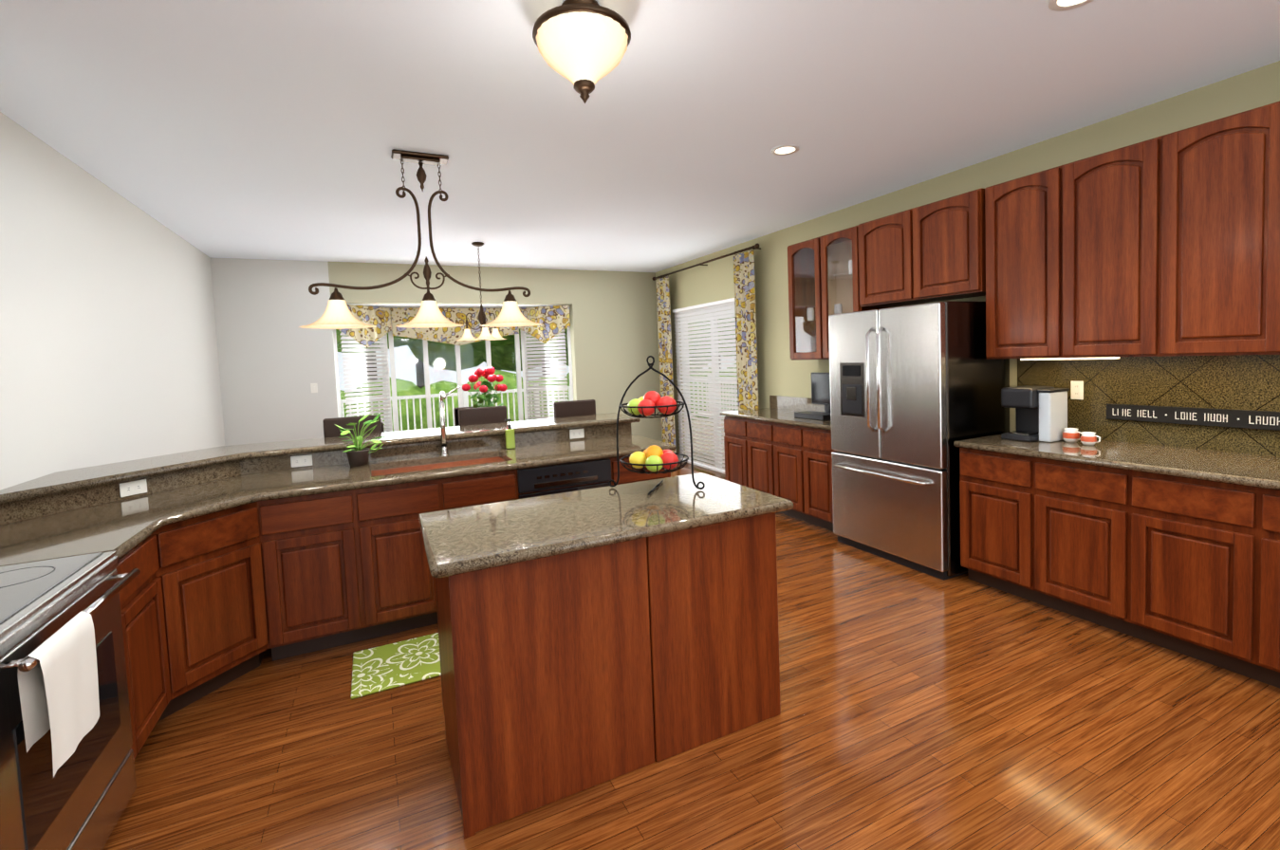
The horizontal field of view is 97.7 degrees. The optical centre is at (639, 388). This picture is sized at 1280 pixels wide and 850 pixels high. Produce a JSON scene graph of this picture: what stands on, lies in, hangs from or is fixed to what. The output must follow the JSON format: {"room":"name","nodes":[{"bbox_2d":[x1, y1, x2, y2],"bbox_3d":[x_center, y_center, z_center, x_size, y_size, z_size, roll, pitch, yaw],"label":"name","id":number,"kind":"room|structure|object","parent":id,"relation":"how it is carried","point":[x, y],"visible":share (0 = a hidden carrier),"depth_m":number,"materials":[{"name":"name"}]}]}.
{"room":"kitchen and dining room","nodes":[
{"label":"kitchen and dining room","id":0,"kind":"room"},
{"bbox_2d":[0,111,225,490],"bbox_3d":[-2.667,0.122,1.924,0.150,2.800,9.650,-4,3,-26],"label":"wall","id":1,"kind":"structure","parent":0,"point":[108,348],"depth_m":3.37,"materials":[{"name":"white paint"}]},
{"bbox_2d":[210,257,662,445],"bbox_3d":[-2.201,-0.188,7.412,5.460,2.800,0.150,-4,3,-26],"label":"wall","id":2,"kind":"structure","parent":0,"point":[275,360],"depth_m":6.62,"materials":[{"name":"white paint"}]},
{"bbox_2d":[310,383,317,392],"bbox_3d":[-3.820,0.003,6.551,0.070,0.115,0.008,-4,3,-26],"label":"light switch","id":3,"kind":"object","parent":2,"relation":"attached to","point":[313,388],"visible":1,"depth_m":6.55,"materials":[{"name":"white plastic"}]},
{"bbox_2d":[346,303,561,315],"bbox_3d":[-2.452,0.007,7.708,3.145,2.400,0.590,-4,3,-26],"label":"wall","id":4,"kind":"structure","parent":0,"point":[452,306],"depth_m":7.52,"materials":[{"name":"beige paint"}]},
{"bbox_2d":[333,315,573,432],"bbox_3d":[-2.441,-0.137,7.666,3.109,1.750,0.608,-4,3,-26],"label":"window frames","id":5,"kind":"structure","parent":4,"relation":"in","point":[458,380],"depth_m":7.79,"materials":[{"name":"white painted wood"},{"name":"glass"}]},
{"bbox_2d":[339,330,391,432],"bbox_3d":[-3.473,-0.089,7.116,0.060,1.685,0.638,-1,3,27],"label":"window blind","id":6,"kind":"object","parent":5,"relation":"attached to","point":[372,351],"visible":0.62,"depth_m":7.11,"materials":[{"name":"white plastic"}]},
{"bbox_2d":[522,330,568,419],"bbox_3d":[-1.369,-0.227,8.124,0.638,1.685,0.060,-2,3,12],"label":"window blind","id":7,"kind":"object","parent":5,"relation":"attached to","point":[533,341],"visible":0.52,"depth_m":8.13,"materials":[{"name":"white plastic"}]},
{"bbox_2d":[338,304,570,348],"bbox_3d":[-2.406,-0.831,7.497,2.913,0.530,0.480,-4,3,-26],"label":"valance","id":8,"kind":"object","parent":4,"relation":"attached to","point":[554,320],"visible":0.71,"depth_m":7.65,"materials":[{"name":"fabric"}]},
{"bbox_2d":[0,0,1279,272],"bbox_3d":[-0.200,-1.490,3.057,5.760,0.100,9.650,-4,3,-26],"label":"ceiling","id":9,"kind":"structure","parent":0,"point":[262,129],"depth_m":2.83,"materials":[{"name":"white paint"}]},
{"bbox_2d":[299,149,542,329],"bbox_3d":[-1.314,-0.898,3.424,1.404,1.030,0.404,-4,3,-26],"label":"light","id":10,"kind":"object","parent":9,"relation":"hanging from","point":[337,314],"visible":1,"depth_m":3.40,"materials":[{"name":"brown metal"}]},
{"bbox_2d":[457,241,506,340],"bbox_3d":[-1.673,-1.021,5.899,0.543,1.017,0.507,-4,3,-26],"label":"pendant chandelier","id":11,"kind":"object","parent":9,"relation":"hanging from","point":[485,335],"visible":0.96,"depth_m":5.92,"materials":[{"name":"white glass"}]},
{"bbox_2d":[532,0,630,103],"bbox_3d":[-0.209,-1.214,2.046,0.358,0.341,0.358,-4,3,-26],"label":"flush-mount light","id":12,"kind":"object","parent":9,"relation":"attached to","point":[582,46],"visible":1,"depth_m":1.95,"materials":[{"name":"white glass"}]},
{"bbox_2d":[770,144,799,155],"bbox_3d":[0.920,-1.507,3.546,0.180,0.007,0.180,-4,3,-26],"label":"recessed light","id":13,"kind":"object","parent":9,"relation":"in","point":[786,150],"visible":0.98,"depth_m":3.54,"materials":[{"name":"white"}]},
{"bbox_2d":[1047,0,1093,11],"bbox_3d":[1.626,-1.457,2.077,0.180,0.007,0.180,-4,3,-26],"label":"recessed light","id":14,"kind":"object","parent":9,"relation":"in","point":[1060,5],"visible":1,"depth_m":2.13,"materials":[{"name":"white"}]},
{"bbox_2d":[102,462,1279,849],"bbox_3d":[-0.215,1.369,3.479,5.760,0.050,10.250,-4,3,-26],"label":"floor","id":15,"kind":"structure","parent":0,"point":[920,711],"depth_m":2.12,"materials":[{"name":"brown wood"}]},
{"bbox_2d":[0,551,140,849],"bbox_3d":[-1.922,1.056,1.533,0.729,0.918,0.774,-4,3,-26],"label":"range","id":16,"kind":"object","parent":15,"relation":"on","point":[67,777],"visible":1,"depth_m":1.56,"materials":[{"name":"grey metal"}]},
{"bbox_2d":[0,526,284,722],"bbox_3d":[-2.378,1.029,2.803,1.003,0.874,0.954,-4,3,-26],"label":"base cabinet","id":17,"kind":"object","parent":15,"relation":"on","point":[262,547],"depth_m":2.60,"materials":[{"name":"brown wood"}]},
{"bbox_2d":[114,534,171,759],"bbox_3d":[-2.236,1.061,2.082,0.624,0.874,0.478,-4,3,-26],"label":"base cabinet","id":18,"kind":"object","parent":15,"relation":"on","point":[145,643],"visible":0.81,"depth_m":2.16,"materials":[{"name":"brown wood"}]},
{"bbox_2d":[0,435,523,658],"bbox_3d":[-1.915,0.918,3.269,2.264,1.009,0.870,-4,3,-26],"label":"base cabinet","id":19,"kind":"object","parent":15,"relation":"on","point":[342,585],"depth_m":3.02,"materials":[{"name":"brown wood"}]},
{"bbox_2d":[119,479,147,497],"bbox_3d":[-2.572,0.509,2.841,0.007,0.070,0.115,-1,3,19],"label":"outlet","id":20,"kind":"object","parent":19,"relation":"attached to","point":[132,488],"visible":1,"depth_m":2.84,"materials":[{"name":"white plastic"}]},
{"bbox_2d":[290,454,312,467],"bbox_3d":[-2.111,0.456,3.486,0.115,0.070,0.007,-4,3,-26],"label":"outlet","id":21,"kind":"object","parent":19,"relation":"attached to","point":[301,460],"visible":1,"depth_m":3.48,"materials":[{"name":"white plastic"}]},
{"bbox_2d":[0,412,641,507],"bbox_3d":[-1.477,0.357,3.595,3.400,0.040,1.265,-4,3,-26],"label":"countertop","id":22,"kind":"structure","parent":19,"relation":"on","point":[246,462],"depth_m":3.47,"materials":[{"name":"beige stone"}]},
{"bbox_2d":[334,413,387,466],"bbox_3d":[-1.741,0.329,3.500,0.290,0.315,0.323,-4,3,-26],"label":"pothos plant","id":23,"kind":"object","parent":22,"relation":"on","point":[358,455],"visible":1,"depth_m":3.48,"materials":[{"name":"green plant"}]},
{"bbox_2d":[439,386,459,435],"bbox_3d":[-1.258,0.224,3.730,0.153,0.466,0.224,-4,3,-26],"label":"faucet","id":24,"kind":"object","parent":22,"relation":"on","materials":[{"name":"silver metal"}]},
{"bbox_2d":[504,418,515,449],"bbox_3d":[-0.917,0.324,3.945,0.060,0.212,0.040,-4,3,-26],"label":"soap bottle","id":25,"kind":"object","parent":22,"relation":"on","point":[510,438],"visible":1,"depth_m":3.93,"materials":[{"name":"green plastic"}]},
{"bbox_2d":[0,446,676,558],"bbox_3d":[-1.248,0.510,3.098,3.366,0.039,1.460,-4,3,-26],"label":"countertop","id":26,"kind":"structure","parent":19,"relation":"on","point":[176,527],"depth_m":2.96,"materials":[{"name":"beige stone"}]},
{"bbox_2d":[322,414,381,437],"bbox_3d":[-2.151,0.805,4.244,0.410,1.150,0.410,-4,3,-26],"label":"bar stool","id":27,"kind":"object","parent":15,"relation":"on","point":[331,429],"visible":0.1,"depth_m":4.34,"materials":[{"name":"brown leather"}]},
{"bbox_2d":[380,419,384,432],"bbox_3d":[-2.386,0.814,5.664,0.440,1.000,0.440,-4,3,-26],"label":"dining chair","id":28,"kind":"object","parent":15,"relation":"on","point":[381,423],"visible":0.1,"depth_m":5.38,"materials":[{"name":"brown wood"}]},
{"bbox_2d":[351,632,441,699],"bbox_3d":[-1.004,1.396,2.984,0.950,0.010,0.460,-4,3,-26],"label":"rug","id":29,"kind":"object","parent":15,"relation":"on","point":[392,665],"visible":0.44,"depth_m":2.84,"materials":[{"name":"green fabric"}]},
{"bbox_2d":[453,405,487,426],"bbox_3d":[-1.989,0.738,6.796,0.440,1.000,0.440,-4,3,-26],"label":"dining chair","id":30,"kind":"object","parent":15,"relation":"on","point":[456,417],"visible":0.19,"depth_m":6.85,"materials":[{"name":"brown wood"}]},
{"bbox_2d":[458,406,507,426],"bbox_3d":[-1.251,0.746,4.675,0.410,1.150,0.410,-4,3,-26],"label":"bar stool","id":31,"kind":"object","parent":15,"relation":"on","point":[482,416],"visible":0.17,"depth_m":4.78,"materials":[{"name":"brown leather"}]},
{"bbox_2d":[519,439,626,462],"bbox_3d":[-0.621,0.834,3.888,0.760,1.009,0.870,-4,3,-26],"label":"countertop","id":32,"kind":"structure","parent":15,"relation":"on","point":[579,450],"depth_m":3.74,"materials":[{"name":"stone"}]},
{"bbox_2d":[569,428,584,439],"bbox_3d":[-0.481,0.349,4.267,0.115,0.070,0.007,-4,3,-26],"label":"outlet","id":33,"kind":"object","parent":32,"relation":"attached to","point":[577,434],"visible":1,"depth_m":4.26,"materials":[{"name":"white plastic"}]},
{"bbox_2d":[553,399,595,418],"bbox_3d":[-0.504,0.697,5.033,0.410,1.150,0.410,-4,3,-26],"label":"bar stool","id":34,"kind":"object","parent":15,"relation":"on","point":[574,408],"visible":0.15,"depth_m":5.14,"materials":[{"name":"brown leather"}]},
{"bbox_2d":[435,514,780,839],"bbox_3d":[-0.136,0.964,2.325,1.286,0.874,0.619,-4,3,-26],"label":"kitchen island","id":35,"kind":"object","parent":15,"relation":"on","point":[589,638],"depth_m":2.00,"materials":[{"name":"cherry wood"},{"name":"granite"}]},
{"bbox_2d":[417,472,793,582],"bbox_3d":[-0.153,0.508,2.291,1.388,0.039,0.708,-4,3,-26],"label":"island countertop","id":36,"kind":"structure","parent":35,"relation":"on","point":[473,540],"depth_m":2.13,"materials":[{"name":"beige stone"}]},
{"bbox_2d":[608,355,704,495],"bbox_3d":[0.059,0.158,2.555,0.346,0.610,0.318,-4,3,-26],"label":"fruit basket stand","id":37,"kind":"object","parent":36,"relation":"on","point":[654,458],"visible":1,"depth_m":2.51,"materials":[{"name":"black metal"}]},
{"bbox_2d":[626,436,675,450],"bbox_3d":[-0.134,0.802,4.122,0.472,1.009,0.870,-4,3,-26],"label":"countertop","id":38,"kind":"structure","parent":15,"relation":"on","point":[642,444],"depth_m":3.92,"materials":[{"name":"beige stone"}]},
{"bbox_2d":[723,418,742,485],"bbox_3d":[1.279,0.720,5.859,0.635,0.874,0.470,-4,3,-26],"label":"base cabinet","id":39,"kind":"object","parent":15,"relation":"on","point":[731,425],"depth_m":5.80,"materials":[{"name":"brown wood"}]},
{"bbox_2d":[739,418,765,492],"bbox_3d":[1.438,0.731,5.530,0.635,0.874,0.540,-4,3,-26],"label":"base cabinet","id":40,"kind":"object","parent":15,"relation":"on","point":[751,435],"depth_m":5.49,"materials":[{"name":"brown wood"}]},
{"bbox_2d":[765,422,796,518],"bbox_3d":[1.611,0.743,5.170,0.635,0.874,0.540,-4,3,-26],"label":"base cabinet","id":41,"kind":"object","parent":15,"relation":"on","point":[777,448],"depth_m":5.12,"materials":[{"name":"brown wood"}]},
{"bbox_2d":[792,426,836,531],"bbox_3d":[1.765,0.754,4.850,0.635,0.874,0.450,-4,3,-26],"label":"base cabinet","id":42,"kind":"object","parent":15,"relation":"on","point":[812,451],"depth_m":4.74,"materials":[{"name":"brown wood"}]},
{"bbox_2d":[720,407,831,429],"bbox_3d":[1.483,0.281,5.337,0.667,0.039,1.600,-4,3,-26],"label":"countertop","id":43,"kind":"structure","parent":42,"relation":"on","point":[778,415],"depth_m":5.31,"materials":[{"name":"beige stone"}]},
{"bbox_2d":[794,410,831,420],"bbox_3d":[1.589,0.249,5.043,0.190,0.045,0.370,-4,3,-26],"label":"cable box","id":44,"kind":"object","parent":43,"relation":"on","point":[817,416],"visible":0.71,"depth_m":4.98,"materials":[{"name":"grey plastic"}]},
{"bbox_2d":[811,372,830,412],"bbox_3d":[1.739,0.058,5.181,0.140,0.400,0.400,-4,3,-26],"label":"television","id":45,"kind":"object","parent":43,"relation":"on","point":[820,388],"visible":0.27,"depth_m":5.22,"materials":[{"name":"grey plastic"}]},
{"bbox_2d":[828,300,1009,580],"bbox_3d":[1.997,0.320,4.117,0.782,1.800,0.955,-4,3,-26],"label":"fridge","id":46,"kind":"object","parent":15,"relation":"on","point":[915,392],"visible":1,"depth_m":3.78,"materials":[{"name":"grey metal"}]},
{"bbox_2d":[954,445,1014,594],"bbox_3d":[2.427,0.801,3.474,0.635,0.874,0.516,-4,3,-26],"label":"base cabinet","id":47,"kind":"object","parent":15,"relation":"on","point":[987,480],"depth_m":3.41,"materials":[{"name":"brown wood"}]},
{"bbox_2d":[1014,457,1105,627],"bbox_3d":[2.605,0.813,3.105,0.635,0.874,0.584,-4,3,-26],"label":"base cabinet","id":48,"kind":"object","parent":15,"relation":"on","point":[1060,506],"depth_m":3.04,"materials":[{"name":"brown wood"}]},
{"bbox_2d":[1105,468,1226,669],"bbox_3d":[2.797,0.827,2.705,0.635,0.874,0.585,-4,3,-26],"label":"base cabinet","id":49,"kind":"object","parent":15,"relation":"on","point":[1165,535],"depth_m":2.64,"materials":[{"name":"brown wood"}]},
{"bbox_2d":[953,434,1279,491],"bbox_3d":[2.967,0.384,2.277,0.647,0.039,3.116,-4,3,-26],"label":"countertop","id":50,"kind":"structure","parent":49,"relation":"on","point":[1217,466],"depth_m":2.81,"materials":[{"name":"beige stone"}]},
{"bbox_2d":[1001,386,1069,442],"bbox_3d":[2.451,0.158,3.475,0.260,0.325,0.265,-4,3,-26],"label":"coffee maker","id":51,"kind":"object","parent":50,"relation":"on","point":[1041,413],"visible":0.98,"depth_m":3.39,"materials":[{"name":"grey plastic"}]},
{"bbox_2d":[1061,427,1100,445],"bbox_3d":[2.582,0.286,3.270,0.121,0.080,0.211,-4,3,-26],"label":"cups","id":52,"kind":"object","parent":50,"relation":"on","point":[1072,435],"visible":1,"depth_m":3.29,"materials":[{"name":"white ceramic"}]},
{"bbox_2d":[1226,483,1279,687],"bbox_3d":[2.990,0.840,2.304,0.635,0.874,0.585,-4,3,-26],"label":"base cabinet","id":53,"kind":"object","parent":15,"relation":"on","point":[1252,513],"depth_m":2.38,"materials":[{"name":"brown wood"}]},
{"bbox_3d":[-1.616,0.886,6.037,1.260,0.755,1.260,-4,3,-26],"label":"table","id":54,"kind":"object","parent":15,"relation":"on","visible":0},
{"bbox_2d":[462,367,507,408],"bbox_3d":[-1.672,0.144,5.995,0.452,0.733,0.492,-4,3,-26],"label":"flowers","id":55,"kind":"object","parent":54,"relation":"on","point":[484,387],"visible":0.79,"depth_m":5.93,"materials":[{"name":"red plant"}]},
{"bbox_2d":[655,60,1279,457],"bbox_3d":[2.383,-0.209,4.343,0.150,2.800,9.650,-4,3,-26],"label":"wall","id":56,"kind":"structure","parent":0,"point":[781,372],"depth_m":4.53,"materials":[{"name":"beige paint"}]},
{"bbox_2d":[672,297,738,473],"bbox_3d":[0.885,-0.006,7.221,0.060,2.150,1.640,-4,3,-26],"label":"door blind","id":57,"kind":"object","parent":56,"relation":"attached to","point":[700,367],"visible":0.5,"depth_m":7.26,"materials":[{"name":"white plastic"}]},
{"bbox_2d":[674,304,737,473],"bbox_3d":[0.970,0.024,7.263,0.125,2.140,1.740,-4,3,-26],"label":"door","id":58,"kind":"structure","parent":56,"relation":"in","point":[703,391],"depth_m":7.62,"materials":[{"name":"white"}]},
{"bbox_2d":[652,243,760,280],"bbox_3d":[0.785,-1.565,7.120,0.170,0.056,2.475,-4,3,-26],"label":"curtain rod","id":59,"kind":"object","parent":56,"relation":"attached to","point":[755,247],"visible":0.98,"depth_m":6.78,"materials":[{"name":"brown metal"}]},
{"bbox_2d":[656,277,676,452],"bbox_3d":[0.370,-0.251,8.031,0.060,2.625,0.380,-4,3,-26],"label":"curtain","id":60,"kind":"object","parent":59,"relation":"hanging from","point":[668,426],"visible":0.81,"depth_m":7.99,"materials":[{"name":"fabric"}]},
{"bbox_2d":[733,250,759,410],"bbox_3d":[1.202,-0.193,6.301,0.060,2.625,0.380,-4,3,-26],"label":"curtain","id":61,"kind":"object","parent":59,"relation":"hanging from","point":[746,337],"visible":0.67,"depth_m":6.26,"materials":[{"name":"fabric"}]},
{"bbox_2d":[769,395,824,412],"bbox_3d":[1.780,0.175,5.465,0.009,0.136,1.580,-4,3,-26],"label":"backsplash","id":62,"kind":"structure","parent":56,"relation":"attached to","point":[790,403],"depth_m":5.81,"materials":[{"name":"beige stone"}]},
{"bbox_2d":[787,225,889,360],"bbox_3d":[1.748,-0.799,4.995,0.353,1.080,0.860,-4,3,-26],"label":"upper cabinet","id":63,"kind":"object","parent":56,"relation":"attached to","point":[823,277],"visible":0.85,"depth_m":5.11,"materials":[{"name":"brown wood"}]},
{"bbox_2d":[857,187,985,307],"bbox_3d":[2.129,-0.979,4.128,0.353,0.660,1.000,-4,3,-26],"label":"upper cabinet","id":64,"kind":"object","parent":56,"relation":"attached to","point":[934,251],"visible":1,"depth_m":3.96,"materials":[{"name":"brown wood"}]},
{"bbox_2d":[984,171,1041,359],"bbox_3d":[2.490,-0.737,3.454,0.352,1.100,0.513,-4,3,-26],"label":"upper cabinet","id":65,"kind":"object","parent":56,"relation":"attached to","point":[1012,208],"depth_m":3.44,"materials":[{"name":"brown wood"}]},
{"bbox_2d":[1070,380,1083,399],"bbox_3d":[2.714,0.014,3.472,0.007,0.115,0.070,-4,3,-26],"label":"electrical outlet","id":66,"kind":"object","parent":56,"relation":"attached to","point":[1076,390],"visible":1,"depth_m":3.47,"materials":[{"name":"white plastic"}]},
{"bbox_2d":[1041,143,1136,359],"bbox_3d":[2.668,-0.725,3.084,0.352,1.100,0.580,-4,3,-26],"label":"upper cabinet","id":67,"kind":"object","parent":56,"relation":"attached to","point":[1089,204],"depth_m":3.08,"materials":[{"name":"brown wood"}]},
{"bbox_2d":[1106,404,1279,430],"bbox_3d":[2.974,0.153,2.930,0.021,0.090,0.890,-4,3,-26],"label":"sign","id":68,"kind":"object","parent":56,"relation":"attached to","point":[1245,418],"visible":0.98,"depth_m":2.96,"materials":[{"name":"black wood"}]},
{"bbox_2d":[1136,106,1261,356],"bbox_3d":[2.861,-0.711,2.683,0.352,1.100,0.581,-4,3,-26],"label":"upper cabinet","id":69,"kind":"object","parent":56,"relation":"attached to","point":[1167,245],"depth_m":2.67,"materials":[{"name":"brown wood"}]},
{"bbox_2d":[1258,101,1279,354],"bbox_3d":[3.054,-0.698,2.282,0.352,1.100,0.581,-4,3,-26],"label":"upper cabinet","id":70,"kind":"object","parent":56,"relation":"attached to","point":[1269,287],"depth_m":2.46,"materials":[{"name":"brown wood"}]},
{"label":"outside","id":71,"kind":"structure","parent":0,"visible":0},
{"bbox_3d":[-7.510,1.053,24.856,70.000,0.100,70.000,-4,3,-26],"label":"ground","id":72,"kind":"structure","parent":71,"visible":0},
{"bbox_2d":[335,316,738,432],"bbox_3d":[2.507,-3.222,9.767,36.484,9.812,26.457,-4,3,-26],"label":"trees","id":73,"kind":"object","parent":72,"relation":"on","point":[506,353],"depth_m":13.56,"materials":[{"name":"green plant"}]},
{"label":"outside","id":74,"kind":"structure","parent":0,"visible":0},
{"bbox_2d":[340,375,737,431],"bbox_3d":[-2.788,0.644,9.748,11.620,1.180,3.285,-4,3,-26],"label":"deck railing","id":75,"kind":"object","parent":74,"point":[452,395],"depth_m":10.98,"materials":[{"name":"beige wood"}]},
{"bbox_2d":[691,384,736,468],"bbox_3d":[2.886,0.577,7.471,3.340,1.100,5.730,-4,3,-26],"label":"deck railing","id":76,"kind":"object","parent":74,"point":[725,384],"depth_m":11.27,"materials":[{"name":"beige wood"}]}
]}

